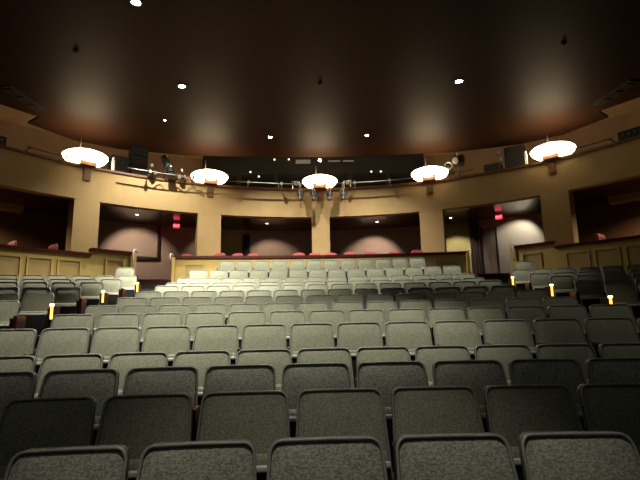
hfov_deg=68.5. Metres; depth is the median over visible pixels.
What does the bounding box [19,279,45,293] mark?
seat
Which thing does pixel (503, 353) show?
seat
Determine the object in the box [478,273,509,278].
trim
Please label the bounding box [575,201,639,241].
wall
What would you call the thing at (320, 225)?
pillar
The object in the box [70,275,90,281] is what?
seat
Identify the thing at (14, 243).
chair
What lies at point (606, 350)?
seat
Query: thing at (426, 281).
seat
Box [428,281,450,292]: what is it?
seat
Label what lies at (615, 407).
seat
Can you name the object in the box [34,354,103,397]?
seat
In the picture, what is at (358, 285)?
seat
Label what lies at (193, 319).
seat
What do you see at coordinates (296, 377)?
seat
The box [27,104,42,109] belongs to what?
grille
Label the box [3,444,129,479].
seat
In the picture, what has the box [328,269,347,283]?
seat
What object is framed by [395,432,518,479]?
seat
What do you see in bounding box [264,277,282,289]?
seat
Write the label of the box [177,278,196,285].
seat
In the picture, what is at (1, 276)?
seat
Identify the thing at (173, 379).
seat
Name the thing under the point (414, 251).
chair
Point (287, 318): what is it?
seat
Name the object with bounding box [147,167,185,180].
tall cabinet
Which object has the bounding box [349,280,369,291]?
seat
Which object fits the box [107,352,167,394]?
seat
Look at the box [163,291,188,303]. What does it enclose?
seat
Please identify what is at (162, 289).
seat
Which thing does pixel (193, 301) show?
seat
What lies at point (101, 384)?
seat
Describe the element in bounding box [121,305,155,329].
seat
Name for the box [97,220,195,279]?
wall
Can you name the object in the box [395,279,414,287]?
seat
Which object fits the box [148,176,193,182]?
cable bundle
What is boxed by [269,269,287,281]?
seat
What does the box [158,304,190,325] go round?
seat
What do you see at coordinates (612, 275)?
seat
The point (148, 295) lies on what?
seat
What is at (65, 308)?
seat cushion
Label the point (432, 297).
seat
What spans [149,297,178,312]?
seat
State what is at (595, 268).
seat
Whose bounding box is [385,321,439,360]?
seat
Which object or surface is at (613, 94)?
grille
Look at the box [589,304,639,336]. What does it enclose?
seat
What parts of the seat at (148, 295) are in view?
backrest trim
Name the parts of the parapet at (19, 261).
inset panel, panel moulding, inset panel, panel moulding, rail, inset panel, panel moulding, inset panel, panel moulding, post, handrail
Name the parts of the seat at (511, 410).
backrest, backrest trim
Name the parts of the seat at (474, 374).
backrest, backrest trim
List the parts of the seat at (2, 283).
backrest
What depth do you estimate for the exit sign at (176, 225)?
16.98 m
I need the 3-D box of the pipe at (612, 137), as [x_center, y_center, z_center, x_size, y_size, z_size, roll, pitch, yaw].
[7.496,-2.570,12.962,0.415,0.080,1.168,7,-13,-40]
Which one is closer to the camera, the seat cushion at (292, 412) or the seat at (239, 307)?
the seat cushion at (292, 412)
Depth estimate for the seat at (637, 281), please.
8.24 m
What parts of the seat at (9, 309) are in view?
backrest, backrest trim, panel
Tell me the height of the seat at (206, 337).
0.874 m
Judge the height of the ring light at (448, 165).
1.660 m
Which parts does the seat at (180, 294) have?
backrest trim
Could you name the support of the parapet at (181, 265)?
on the floor
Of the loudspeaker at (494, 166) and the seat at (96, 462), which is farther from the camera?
the loudspeaker at (494, 166)
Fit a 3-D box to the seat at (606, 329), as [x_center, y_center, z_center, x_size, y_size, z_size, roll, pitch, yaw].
[3.123,1.242,4.870,0.553,0.873,0.422,-3,-10,8]
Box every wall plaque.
[83,167,90,180]
[207,186,213,196]
[317,190,322,200]
[426,182,432,193]
[548,160,556,174]
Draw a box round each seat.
[0,275,17,278]
[0,278,18,281]
[0,281,18,287]
[0,287,18,293]
[0,293,19,300]
[0,300,25,328]
[0,329,36,355]
[0,355,36,371]
[0,371,37,417]
[0,396,96,479]
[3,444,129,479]
[18,287,50,312]
[18,293,59,334]
[19,275,42,288]
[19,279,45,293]
[19,282,47,301]
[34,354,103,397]
[35,328,89,374]
[36,314,94,353]
[38,369,119,445]
[46,275,67,282]
[48,279,71,287]
[51,282,75,293]
[54,287,86,313]
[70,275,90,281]
[75,279,96,286]
[79,282,107,306]
[85,305,118,334]
[89,327,140,368]
[94,275,113,281]
[95,393,192,479]
[96,313,138,328]
[100,279,125,304]
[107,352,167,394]
[115,267,137,281]
[116,297,146,312]
[117,276,140,296]
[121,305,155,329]
[122,366,199,440]
[135,291,160,304]
[136,439,256,479]
[139,313,181,351]
[141,326,190,366]
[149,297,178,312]
[155,286,178,296]
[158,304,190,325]
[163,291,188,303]
[166,283,186,290]
[172,350,230,411]
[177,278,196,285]
[181,286,203,296]
[182,297,210,311]
[184,312,223,350]
[189,270,207,281]
[189,282,209,290]
[191,291,216,303]
[192,325,240,364]
[194,304,226,324]
[196,390,289,479]
[199,278,218,284]
[202,364,275,397]
[206,285,229,295]
[209,270,227,281]
[212,282,232,289]
[214,296,241,319]
[217,261,235,277]
[219,290,243,302]
[221,278,239,285]
[227,311,265,347]
[228,303,259,313]
[229,270,247,281]
[232,285,254,302]
[235,282,255,289]
[235,349,291,389]
[236,261,253,277]
[241,324,289,349]
[242,278,261,289]
[245,296,272,310]
[246,290,270,296]
[249,270,267,281]
[254,261,270,276]
[257,285,279,296]
[258,282,278,285]
[263,303,293,323]
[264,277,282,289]
[266,435,387,479]
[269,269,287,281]
[269,311,305,346]
[271,260,288,276]
[273,290,297,302]
[275,295,303,310]
[281,281,301,289]
[281,362,351,436]
[282,284,304,294]
[285,277,303,284]
[289,260,305,269]
[289,269,306,281]
[290,323,338,363]
[296,388,395,479]
[297,302,328,322]
[297,348,356,387]
[301,289,324,301]
[304,281,323,288]
[306,260,322,276]
[306,277,325,283]
[306,295,333,309]
[307,284,328,294]
[309,269,327,282]
[309,310,345,345]
[323,260,340,276]
[326,281,346,288]
[327,276,346,281]
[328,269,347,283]
[328,289,351,301]
[331,284,353,293]
[331,302,362,322]
[337,294,364,308]
[337,322,389,386]
[340,259,357,276]
[347,268,367,276]
[348,276,367,283]
[348,309,385,346]
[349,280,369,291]
[354,288,378,308]
[355,283,376,288]
[356,346,410,370]
[357,361,428,467]
[358,259,375,275]
[366,268,384,280]
[366,294,398,308]
[366,301,397,322]
[369,275,388,282]
[372,280,392,293]
[375,259,392,274]
[379,283,401,293]
[381,288,405,301]
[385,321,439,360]
[386,267,403,279]
[388,308,433,345]
[391,275,409,282]
[391,386,484,440]
[392,258,410,274]
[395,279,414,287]
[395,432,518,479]
[396,293,423,308]
[400,300,431,323]
[404,282,425,292]
[405,267,422,278]
[408,287,432,299]
[409,258,427,273]
[412,274,431,281]
[415,345,470,385]
[417,279,437,286]
[424,266,441,278]
[426,292,453,307]
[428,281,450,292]
[428,308,465,345]
[432,360,507,431]
[433,274,452,281]
[433,320,491,359]
[434,299,467,319]
[435,286,460,298]
[440,278,460,285]
[443,266,460,277]
[453,281,475,291]
[455,273,474,280]
[456,292,484,307]
[462,286,488,298]
[463,277,484,285]
[467,307,505,344]
[470,299,506,318]
[474,344,532,384]
[478,280,501,290]
[482,319,546,358]
[483,384,583,479]
[486,291,515,316]
[490,285,517,297]
[506,298,548,318]
[506,306,546,346]
[508,269,530,292]
[508,358,585,430]
[514,261,534,272]
[517,290,547,306]
[518,431,639,479]
[525,273,549,290]
[532,318,601,357]
[533,268,553,275]
[535,343,596,383]
[542,297,590,317]
[545,275,575,296]
[547,305,588,343]
[553,272,575,280]
[556,267,576,275]
[570,279,606,312]
[576,274,606,296]
[577,271,604,289]
[577,383,639,455]
[579,266,603,284]
[584,317,639,345]
[585,358,639,383]
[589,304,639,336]
[598,343,639,357]
[600,284,639,321]
[602,265,629,278]
[603,270,632,283]
[603,273,636,290]
[604,278,639,299]
[626,264,639,274]
[629,269,639,280]
[631,272,639,284]
[634,278,639,293]
[637,318,639,331]
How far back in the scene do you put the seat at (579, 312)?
5.99 m
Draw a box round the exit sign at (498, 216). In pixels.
[495,213,501,219]
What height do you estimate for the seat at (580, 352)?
0.875 m
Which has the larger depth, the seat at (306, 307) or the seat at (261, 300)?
the seat at (261, 300)
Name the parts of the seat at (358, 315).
backrest, backrest trim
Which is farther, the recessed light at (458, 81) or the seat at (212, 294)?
the recessed light at (458, 81)
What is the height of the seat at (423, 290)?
0.876 m
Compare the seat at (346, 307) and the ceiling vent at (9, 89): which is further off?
the ceiling vent at (9, 89)
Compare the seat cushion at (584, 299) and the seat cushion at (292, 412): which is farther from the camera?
the seat cushion at (584, 299)
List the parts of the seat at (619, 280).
backrest, backrest trim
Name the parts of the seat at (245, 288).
backrest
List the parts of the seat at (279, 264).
backrest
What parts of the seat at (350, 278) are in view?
backrest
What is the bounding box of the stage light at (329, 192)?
[327,183,332,200]
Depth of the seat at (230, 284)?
10.39 m
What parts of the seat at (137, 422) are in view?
backrest, backrest trim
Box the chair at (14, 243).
[8,241,16,245]
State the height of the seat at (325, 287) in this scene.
0.876 m
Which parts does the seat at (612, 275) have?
backrest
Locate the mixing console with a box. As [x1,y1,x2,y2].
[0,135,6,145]
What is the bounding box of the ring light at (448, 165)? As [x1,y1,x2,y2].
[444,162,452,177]
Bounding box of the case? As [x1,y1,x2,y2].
[129,164,146,175]
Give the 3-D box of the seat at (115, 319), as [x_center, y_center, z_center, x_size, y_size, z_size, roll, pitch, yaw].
[-2.484,1.329,5.715,0.551,0.873,0.423,1,-10,-10]
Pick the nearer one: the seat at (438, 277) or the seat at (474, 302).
the seat at (474, 302)
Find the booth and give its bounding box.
[203,154,423,187]
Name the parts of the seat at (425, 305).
backrest trim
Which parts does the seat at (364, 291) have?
backrest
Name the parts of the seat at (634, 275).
backrest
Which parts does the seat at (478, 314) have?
backrest, backrest trim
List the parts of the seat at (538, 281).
panel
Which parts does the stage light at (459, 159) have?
spot barn door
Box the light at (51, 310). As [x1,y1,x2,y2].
[50,306,52,318]
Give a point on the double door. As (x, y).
(490, 253)
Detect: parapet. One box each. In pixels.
[0,244,137,282]
[170,249,471,282]
[508,235,639,277]
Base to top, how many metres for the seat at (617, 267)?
0.872 m
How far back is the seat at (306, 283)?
10.55 m
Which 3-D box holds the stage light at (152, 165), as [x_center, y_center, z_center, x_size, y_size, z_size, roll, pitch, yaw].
[-5.311,-2.219,14.801,0.353,0.370,0.170,-4,-10,16]
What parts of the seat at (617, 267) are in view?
backrest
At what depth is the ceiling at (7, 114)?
16.03 m
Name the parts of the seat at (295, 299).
backrest trim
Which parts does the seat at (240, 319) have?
backrest, backrest trim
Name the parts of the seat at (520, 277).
backrest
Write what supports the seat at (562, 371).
on the floor
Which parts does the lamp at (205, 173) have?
lamp shade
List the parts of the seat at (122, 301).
backrest trim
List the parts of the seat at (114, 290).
backrest, panel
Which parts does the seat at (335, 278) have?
backrest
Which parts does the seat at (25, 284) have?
backrest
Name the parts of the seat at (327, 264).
backrest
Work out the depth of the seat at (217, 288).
9.51 m
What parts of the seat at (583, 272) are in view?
backrest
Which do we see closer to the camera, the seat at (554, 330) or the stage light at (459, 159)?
the seat at (554, 330)
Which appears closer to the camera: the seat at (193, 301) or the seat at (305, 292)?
the seat at (193, 301)
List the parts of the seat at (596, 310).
backrest, backrest trim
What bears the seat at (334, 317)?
on the floor
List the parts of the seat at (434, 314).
backrest, backrest trim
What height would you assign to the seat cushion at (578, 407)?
0.309 m
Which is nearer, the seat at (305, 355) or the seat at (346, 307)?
the seat at (305, 355)
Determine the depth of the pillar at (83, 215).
13.51 m
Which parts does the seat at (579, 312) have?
backrest, backrest trim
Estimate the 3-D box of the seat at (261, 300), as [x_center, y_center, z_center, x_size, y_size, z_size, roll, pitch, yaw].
[-0.991,1.341,7.695,0.530,0.873,0.422,0,-10,-5]
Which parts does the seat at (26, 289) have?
backrest, backrest trim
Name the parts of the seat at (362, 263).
backrest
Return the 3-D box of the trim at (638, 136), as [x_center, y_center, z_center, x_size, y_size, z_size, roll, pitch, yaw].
[0.006,-2.535,12.321,20.567,0.070,9.300,-1,-10,-1]
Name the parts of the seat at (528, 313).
backrest, backrest trim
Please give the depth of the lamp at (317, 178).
16.42 m
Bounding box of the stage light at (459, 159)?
[452,152,464,163]
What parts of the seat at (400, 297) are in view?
backrest trim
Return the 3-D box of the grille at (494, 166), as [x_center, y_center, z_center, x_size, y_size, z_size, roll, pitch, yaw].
[5.803,-2.315,15.811,0.504,0.506,0.012,-7,-12,31]
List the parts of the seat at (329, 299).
backrest trim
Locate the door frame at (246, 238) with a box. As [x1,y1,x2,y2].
[243,235,251,255]
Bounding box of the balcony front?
[0,138,639,218]
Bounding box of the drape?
[469,221,481,275]
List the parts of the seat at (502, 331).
backrest, backrest trim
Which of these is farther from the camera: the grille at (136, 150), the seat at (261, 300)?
the grille at (136, 150)
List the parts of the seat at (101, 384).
backrest, backrest trim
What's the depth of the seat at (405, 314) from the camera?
6.15 m
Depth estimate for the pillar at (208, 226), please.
15.52 m
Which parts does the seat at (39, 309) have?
backrest trim, backrest, panel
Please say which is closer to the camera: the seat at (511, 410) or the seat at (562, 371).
the seat at (511, 410)
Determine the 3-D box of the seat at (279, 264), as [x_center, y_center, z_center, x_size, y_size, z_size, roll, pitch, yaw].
[-1.102,0.976,12.941,0.501,0.874,0.421,0,-10,-4]
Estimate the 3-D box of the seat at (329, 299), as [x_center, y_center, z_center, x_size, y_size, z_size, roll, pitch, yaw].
[0.028,1.332,7.751,0.535,0.872,0.419,-1,-10,-2]
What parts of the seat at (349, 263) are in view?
backrest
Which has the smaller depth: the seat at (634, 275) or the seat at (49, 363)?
the seat at (49, 363)
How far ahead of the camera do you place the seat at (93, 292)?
9.00 m
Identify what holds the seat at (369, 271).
on the floor
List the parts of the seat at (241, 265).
backrest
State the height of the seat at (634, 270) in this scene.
0.873 m
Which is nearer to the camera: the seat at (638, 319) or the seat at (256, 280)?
the seat at (638, 319)
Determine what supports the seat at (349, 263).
on the floor
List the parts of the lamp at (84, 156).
lamp shade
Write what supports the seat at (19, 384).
on the floor
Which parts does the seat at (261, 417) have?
backrest, backrest trim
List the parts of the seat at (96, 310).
backrest, backrest trim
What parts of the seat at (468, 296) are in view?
backrest trim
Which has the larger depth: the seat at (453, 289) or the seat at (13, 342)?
the seat at (453, 289)
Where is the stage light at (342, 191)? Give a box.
[339,183,346,199]
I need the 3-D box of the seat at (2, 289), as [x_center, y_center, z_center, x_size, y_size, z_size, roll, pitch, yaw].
[-5.292,1.198,7.778,0.488,0.873,0.422,2,-11,-16]
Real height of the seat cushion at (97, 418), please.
0.309 m
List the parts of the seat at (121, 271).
backrest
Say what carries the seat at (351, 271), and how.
on the floor
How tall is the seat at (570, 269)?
0.873 m
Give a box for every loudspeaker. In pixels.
[128,145,148,156]
[129,154,147,166]
[483,162,502,171]
[503,144,525,167]
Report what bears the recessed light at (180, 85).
in the ceiling at (251, 71)
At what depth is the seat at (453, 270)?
12.10 m
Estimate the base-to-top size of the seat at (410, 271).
0.873 m
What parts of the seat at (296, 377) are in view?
backrest trim, backrest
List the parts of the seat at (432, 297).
backrest trim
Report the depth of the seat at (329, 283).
10.55 m
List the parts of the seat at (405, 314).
backrest, backrest trim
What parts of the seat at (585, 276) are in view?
backrest, backrest trim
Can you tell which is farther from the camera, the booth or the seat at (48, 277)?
the booth
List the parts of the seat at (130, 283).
backrest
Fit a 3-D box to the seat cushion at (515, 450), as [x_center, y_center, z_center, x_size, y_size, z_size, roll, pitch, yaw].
[1.192,1.239,2.435,0.457,0.309,0.121,-1,-10,2]
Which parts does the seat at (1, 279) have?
backrest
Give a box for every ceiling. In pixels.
[0,0,639,156]
[0,97,639,158]
[0,177,639,230]
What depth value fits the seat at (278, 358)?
4.23 m
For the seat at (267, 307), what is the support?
on the floor
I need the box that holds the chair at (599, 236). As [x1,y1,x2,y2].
[596,234,605,239]
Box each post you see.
[111,157,114,169]
[524,151,527,163]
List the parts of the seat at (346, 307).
backrest trim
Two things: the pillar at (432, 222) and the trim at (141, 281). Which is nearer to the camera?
the trim at (141, 281)
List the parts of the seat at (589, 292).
panel, backrest, backrest trim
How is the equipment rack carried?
on the floor
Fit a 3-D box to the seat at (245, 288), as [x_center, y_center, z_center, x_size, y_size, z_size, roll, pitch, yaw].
[-1.522,1.323,9.384,0.528,0.873,0.424,0,-10,-5]
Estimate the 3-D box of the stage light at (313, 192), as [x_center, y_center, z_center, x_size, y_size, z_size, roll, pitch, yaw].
[-0.214,-1.628,16.089,0.220,0.618,0.248,6,-12,-36]
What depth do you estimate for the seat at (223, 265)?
12.93 m
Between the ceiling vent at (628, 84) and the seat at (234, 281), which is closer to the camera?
the seat at (234, 281)
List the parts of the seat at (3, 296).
backrest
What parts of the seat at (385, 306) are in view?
backrest trim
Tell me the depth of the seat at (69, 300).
8.10 m
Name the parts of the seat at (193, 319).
backrest trim, backrest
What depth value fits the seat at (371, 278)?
11.39 m
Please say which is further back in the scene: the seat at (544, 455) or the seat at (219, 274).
the seat at (219, 274)
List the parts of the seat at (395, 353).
backrest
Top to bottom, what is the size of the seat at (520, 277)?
0.876 m
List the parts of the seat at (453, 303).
backrest trim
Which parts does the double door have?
door, door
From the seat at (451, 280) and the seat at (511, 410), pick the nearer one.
the seat at (511, 410)
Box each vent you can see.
[0,85,46,110]
[591,80,639,105]
[617,126,639,140]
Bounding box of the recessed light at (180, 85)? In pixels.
[177,83,186,88]
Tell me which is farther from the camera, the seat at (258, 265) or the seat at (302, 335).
the seat at (258, 265)
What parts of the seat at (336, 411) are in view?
backrest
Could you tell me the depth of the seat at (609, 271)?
9.90 m
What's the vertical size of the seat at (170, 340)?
0.872 m
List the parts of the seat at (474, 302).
backrest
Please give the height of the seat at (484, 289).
0.873 m
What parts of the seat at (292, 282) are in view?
backrest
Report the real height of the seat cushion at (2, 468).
0.309 m
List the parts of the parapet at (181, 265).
post, inset panel, panel moulding, rail, inset panel, panel moulding, post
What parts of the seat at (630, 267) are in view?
backrest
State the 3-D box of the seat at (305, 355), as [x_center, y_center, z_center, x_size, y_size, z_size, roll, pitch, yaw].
[0.065,1.391,4.082,0.562,0.874,0.421,-1,-10,-2]
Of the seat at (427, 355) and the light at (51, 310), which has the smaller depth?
the seat at (427, 355)
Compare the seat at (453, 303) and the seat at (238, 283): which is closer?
the seat at (453, 303)
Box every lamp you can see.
[62,138,107,166]
[191,160,227,184]
[302,166,336,187]
[411,158,447,181]
[530,134,575,160]
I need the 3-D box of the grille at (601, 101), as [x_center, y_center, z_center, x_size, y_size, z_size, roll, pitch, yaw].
[7.825,-3.824,12.970,0.240,0.030,0.320,0,-10,-8]
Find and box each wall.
[0,110,639,181]
[0,210,67,249]
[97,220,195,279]
[221,229,243,255]
[244,226,420,255]
[445,221,472,272]
[478,212,544,277]
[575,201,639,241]
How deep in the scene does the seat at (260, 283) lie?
10.48 m
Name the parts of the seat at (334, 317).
backrest, backrest trim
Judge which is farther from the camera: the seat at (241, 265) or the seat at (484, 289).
the seat at (241, 265)
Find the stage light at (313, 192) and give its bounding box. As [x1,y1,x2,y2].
[310,183,316,200]
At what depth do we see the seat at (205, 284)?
10.32 m
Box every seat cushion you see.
[0,466,11,477]
[19,311,46,323]
[54,303,75,313]
[81,296,99,298]
[94,416,100,424]
[128,458,139,470]
[256,453,267,464]
[276,384,281,389]
[289,409,296,416]
[385,407,391,413]
[479,405,485,412]
[510,447,519,457]
[554,289,575,296]
[575,404,581,411]
[580,295,604,304]
[612,302,639,303]
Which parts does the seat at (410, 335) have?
backrest, backrest trim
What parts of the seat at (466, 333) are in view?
backrest, backrest trim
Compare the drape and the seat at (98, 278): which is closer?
the seat at (98, 278)
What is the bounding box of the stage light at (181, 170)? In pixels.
[178,169,185,178]
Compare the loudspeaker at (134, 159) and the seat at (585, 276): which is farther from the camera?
the loudspeaker at (134, 159)
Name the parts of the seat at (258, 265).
backrest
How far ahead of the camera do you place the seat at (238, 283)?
10.44 m
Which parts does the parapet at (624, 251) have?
post, inset panel, panel moulding, rail, inset panel, panel moulding, inset panel, panel moulding, panel moulding, inset panel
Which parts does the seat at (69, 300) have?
backrest, backrest trim, panel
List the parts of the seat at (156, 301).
backrest trim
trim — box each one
[0,135,639,189]
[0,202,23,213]
[138,279,168,283]
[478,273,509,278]
[608,191,639,204]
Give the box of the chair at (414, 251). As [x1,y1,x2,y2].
[411,250,422,252]
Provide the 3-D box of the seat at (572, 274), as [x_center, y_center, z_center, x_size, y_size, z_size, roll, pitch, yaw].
[5.235,1.096,9.900,0.488,0.872,0.420,-3,-10,12]
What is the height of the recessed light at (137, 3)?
0.012 m
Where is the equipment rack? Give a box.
[108,154,129,172]
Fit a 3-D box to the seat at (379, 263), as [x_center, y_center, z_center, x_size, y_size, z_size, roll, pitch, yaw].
[1.770,0.927,12.985,0.498,0.873,0.424,-1,-10,2]
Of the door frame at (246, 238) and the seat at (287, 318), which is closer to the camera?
the seat at (287, 318)
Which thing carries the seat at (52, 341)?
on the floor
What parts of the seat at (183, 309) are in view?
backrest trim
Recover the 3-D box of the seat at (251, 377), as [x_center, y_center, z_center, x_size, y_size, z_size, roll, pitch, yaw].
[-0.543,1.316,3.218,0.577,0.874,0.420,0,-10,-4]
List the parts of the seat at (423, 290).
backrest trim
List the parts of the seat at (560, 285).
panel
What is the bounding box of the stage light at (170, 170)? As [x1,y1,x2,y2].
[166,165,174,179]
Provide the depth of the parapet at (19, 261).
11.73 m
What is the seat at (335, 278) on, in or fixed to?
on the floor
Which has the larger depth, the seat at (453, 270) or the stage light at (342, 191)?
the stage light at (342, 191)
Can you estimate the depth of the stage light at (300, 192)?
16.00 m
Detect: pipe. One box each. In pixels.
[23,146,69,161]
[128,167,473,189]
[567,137,615,154]
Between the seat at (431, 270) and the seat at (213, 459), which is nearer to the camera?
the seat at (213, 459)
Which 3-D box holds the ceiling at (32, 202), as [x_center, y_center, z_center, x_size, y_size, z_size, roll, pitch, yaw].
[0.001,-1.418,13.441,25.659,0.060,11.825,-1,-10,-1]
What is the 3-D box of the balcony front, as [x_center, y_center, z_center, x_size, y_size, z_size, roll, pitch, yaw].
[0.017,-2.032,12.205,20.447,0.960,9.235,-1,-10,-1]
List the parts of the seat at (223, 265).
backrest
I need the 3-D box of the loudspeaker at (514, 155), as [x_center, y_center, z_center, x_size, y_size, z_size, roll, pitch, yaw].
[6.507,-2.728,15.645,0.620,0.720,0.412,-8,-12,35]
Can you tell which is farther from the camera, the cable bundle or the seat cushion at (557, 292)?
the cable bundle
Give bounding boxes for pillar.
[65,198,99,252]
[195,213,220,255]
[312,217,329,254]
[419,209,446,252]
[540,190,578,244]
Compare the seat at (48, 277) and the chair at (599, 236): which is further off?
the chair at (599, 236)
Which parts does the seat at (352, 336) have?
backrest trim, backrest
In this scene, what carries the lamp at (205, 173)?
on the trim at (638, 136)
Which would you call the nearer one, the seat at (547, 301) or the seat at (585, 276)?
the seat at (547, 301)
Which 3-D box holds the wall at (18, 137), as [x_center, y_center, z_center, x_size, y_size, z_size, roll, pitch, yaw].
[-0.025,-3.212,13.313,28.698,3.150,15.600,-1,-10,-1]
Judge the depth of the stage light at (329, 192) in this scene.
16.03 m
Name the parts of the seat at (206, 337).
backrest, backrest trim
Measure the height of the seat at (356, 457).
0.874 m
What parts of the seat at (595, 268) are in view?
backrest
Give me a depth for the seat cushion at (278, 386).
4.03 m
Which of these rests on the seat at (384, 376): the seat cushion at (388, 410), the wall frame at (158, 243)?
the seat cushion at (388, 410)
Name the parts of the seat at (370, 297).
backrest, backrest trim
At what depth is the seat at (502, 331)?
5.12 m
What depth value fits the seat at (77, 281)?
9.87 m
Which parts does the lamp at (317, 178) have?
lamp shade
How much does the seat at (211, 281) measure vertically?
0.873 m
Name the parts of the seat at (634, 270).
backrest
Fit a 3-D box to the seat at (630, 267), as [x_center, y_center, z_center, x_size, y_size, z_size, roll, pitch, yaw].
[7.107,0.954,10.338,0.488,0.873,0.423,-4,-11,16]
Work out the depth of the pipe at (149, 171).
15.62 m
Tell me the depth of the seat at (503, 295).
7.81 m
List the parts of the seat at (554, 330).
backrest, backrest trim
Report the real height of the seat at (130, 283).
0.874 m
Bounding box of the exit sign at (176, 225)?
[173,222,179,227]
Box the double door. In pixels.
[480,226,499,273]
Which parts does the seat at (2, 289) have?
backrest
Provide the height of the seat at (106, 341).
0.875 m
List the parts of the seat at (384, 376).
backrest, backrest trim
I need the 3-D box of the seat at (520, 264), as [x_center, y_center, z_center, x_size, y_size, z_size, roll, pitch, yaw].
[5.133,0.943,11.710,0.565,0.874,0.424,-3,-10,11]
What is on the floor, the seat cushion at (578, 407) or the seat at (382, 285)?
the seat at (382, 285)
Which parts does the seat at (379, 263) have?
backrest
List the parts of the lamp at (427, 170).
lamp shade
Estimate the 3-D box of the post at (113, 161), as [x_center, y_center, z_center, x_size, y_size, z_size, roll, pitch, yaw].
[-6.336,-2.314,14.406,0.075,0.460,0.070,7,-13,-39]
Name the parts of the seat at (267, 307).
backrest trim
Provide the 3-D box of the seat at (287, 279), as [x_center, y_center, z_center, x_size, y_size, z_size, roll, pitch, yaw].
[-0.587,1.303,11.186,0.538,0.873,0.420,-1,-10,-3]
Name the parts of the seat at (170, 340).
backrest trim, backrest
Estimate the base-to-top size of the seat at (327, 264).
0.873 m
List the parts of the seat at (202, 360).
backrest, backrest trim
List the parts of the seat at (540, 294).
backrest trim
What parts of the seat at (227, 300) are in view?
backrest, backrest trim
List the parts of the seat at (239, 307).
backrest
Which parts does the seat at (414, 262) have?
backrest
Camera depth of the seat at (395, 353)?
4.28 m
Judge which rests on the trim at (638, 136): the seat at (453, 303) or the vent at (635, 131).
the vent at (635, 131)
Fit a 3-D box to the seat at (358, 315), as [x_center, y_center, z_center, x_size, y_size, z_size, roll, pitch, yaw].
[0.630,1.317,5.986,0.539,0.872,0.419,-1,-10,0]
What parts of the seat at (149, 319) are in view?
backrest, backrest trim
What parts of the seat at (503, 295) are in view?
backrest, backrest trim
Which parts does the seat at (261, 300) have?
backrest trim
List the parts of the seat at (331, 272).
backrest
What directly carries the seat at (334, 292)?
on the floor
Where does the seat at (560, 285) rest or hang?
on the floor
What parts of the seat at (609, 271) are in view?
backrest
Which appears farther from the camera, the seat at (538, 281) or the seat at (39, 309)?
the seat at (538, 281)
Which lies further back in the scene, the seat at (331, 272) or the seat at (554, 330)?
the seat at (331, 272)
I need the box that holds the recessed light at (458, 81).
[454,78,463,83]
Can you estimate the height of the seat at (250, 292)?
0.873 m
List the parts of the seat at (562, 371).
backrest, backrest trim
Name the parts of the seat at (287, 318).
backrest, backrest trim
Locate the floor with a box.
[34,277,508,479]
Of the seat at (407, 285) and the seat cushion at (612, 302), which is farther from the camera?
the seat at (407, 285)
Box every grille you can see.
[3,88,20,95]
[15,96,31,102]
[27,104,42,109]
[132,146,147,155]
[484,163,498,171]
[596,98,611,104]
[607,91,623,97]
[618,83,635,89]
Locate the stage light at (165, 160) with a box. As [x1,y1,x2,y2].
[161,154,170,167]
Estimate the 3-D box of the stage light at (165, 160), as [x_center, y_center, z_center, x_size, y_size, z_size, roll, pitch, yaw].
[-4.972,-2.529,15.198,0.445,0.489,0.240,-10,-13,41]
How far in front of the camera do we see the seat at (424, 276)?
11.34 m
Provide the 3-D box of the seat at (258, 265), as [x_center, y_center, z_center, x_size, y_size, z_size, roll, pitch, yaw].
[-1.579,0.978,12.909,0.498,0.874,0.425,0,-10,-6]
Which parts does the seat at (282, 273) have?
backrest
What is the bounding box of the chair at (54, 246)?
[48,244,57,249]
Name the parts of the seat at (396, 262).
backrest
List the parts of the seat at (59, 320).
backrest, backrest trim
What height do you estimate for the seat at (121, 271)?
0.874 m
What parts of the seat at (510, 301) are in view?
backrest, backrest trim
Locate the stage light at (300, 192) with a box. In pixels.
[297,183,303,200]
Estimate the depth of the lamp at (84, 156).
13.62 m
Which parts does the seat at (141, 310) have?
backrest, backrest trim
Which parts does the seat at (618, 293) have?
panel, backrest, backrest trim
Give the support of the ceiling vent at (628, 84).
in the ceiling at (251, 71)
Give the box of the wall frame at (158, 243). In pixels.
[136,227,159,258]
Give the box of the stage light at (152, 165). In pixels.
[146,164,156,174]
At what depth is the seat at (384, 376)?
3.42 m
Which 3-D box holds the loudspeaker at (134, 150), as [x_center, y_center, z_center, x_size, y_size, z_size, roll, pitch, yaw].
[-6.111,-2.950,15.838,0.560,0.280,0.412,6,-12,-34]
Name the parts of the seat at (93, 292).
backrest, panel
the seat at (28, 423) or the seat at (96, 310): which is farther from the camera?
the seat at (96, 310)
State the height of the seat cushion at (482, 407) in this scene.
0.309 m
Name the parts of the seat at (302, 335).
backrest, backrest trim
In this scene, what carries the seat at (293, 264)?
on the floor
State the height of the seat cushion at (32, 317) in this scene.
0.309 m
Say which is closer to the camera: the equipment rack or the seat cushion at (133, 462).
the seat cushion at (133, 462)
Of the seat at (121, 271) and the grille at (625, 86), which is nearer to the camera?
the seat at (121, 271)
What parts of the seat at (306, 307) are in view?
backrest trim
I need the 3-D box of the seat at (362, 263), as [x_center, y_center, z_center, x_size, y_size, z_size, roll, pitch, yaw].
[1.292,0.939,12.995,0.498,0.875,0.421,-1,-10,2]
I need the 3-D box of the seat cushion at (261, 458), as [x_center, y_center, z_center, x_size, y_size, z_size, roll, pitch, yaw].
[-0.404,1.265,2.401,0.457,0.309,0.121,0,-10,-4]
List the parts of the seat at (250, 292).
backrest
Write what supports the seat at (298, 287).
on the floor
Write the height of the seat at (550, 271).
0.873 m
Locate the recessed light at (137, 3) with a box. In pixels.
[129,0,142,6]
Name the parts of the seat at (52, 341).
backrest, backrest trim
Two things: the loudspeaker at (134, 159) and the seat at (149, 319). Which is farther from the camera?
the loudspeaker at (134, 159)
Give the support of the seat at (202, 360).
on the floor
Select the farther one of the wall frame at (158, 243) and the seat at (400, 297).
the wall frame at (158, 243)
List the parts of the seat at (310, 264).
backrest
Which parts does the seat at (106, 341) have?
backrest trim, backrest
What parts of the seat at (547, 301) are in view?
backrest, backrest trim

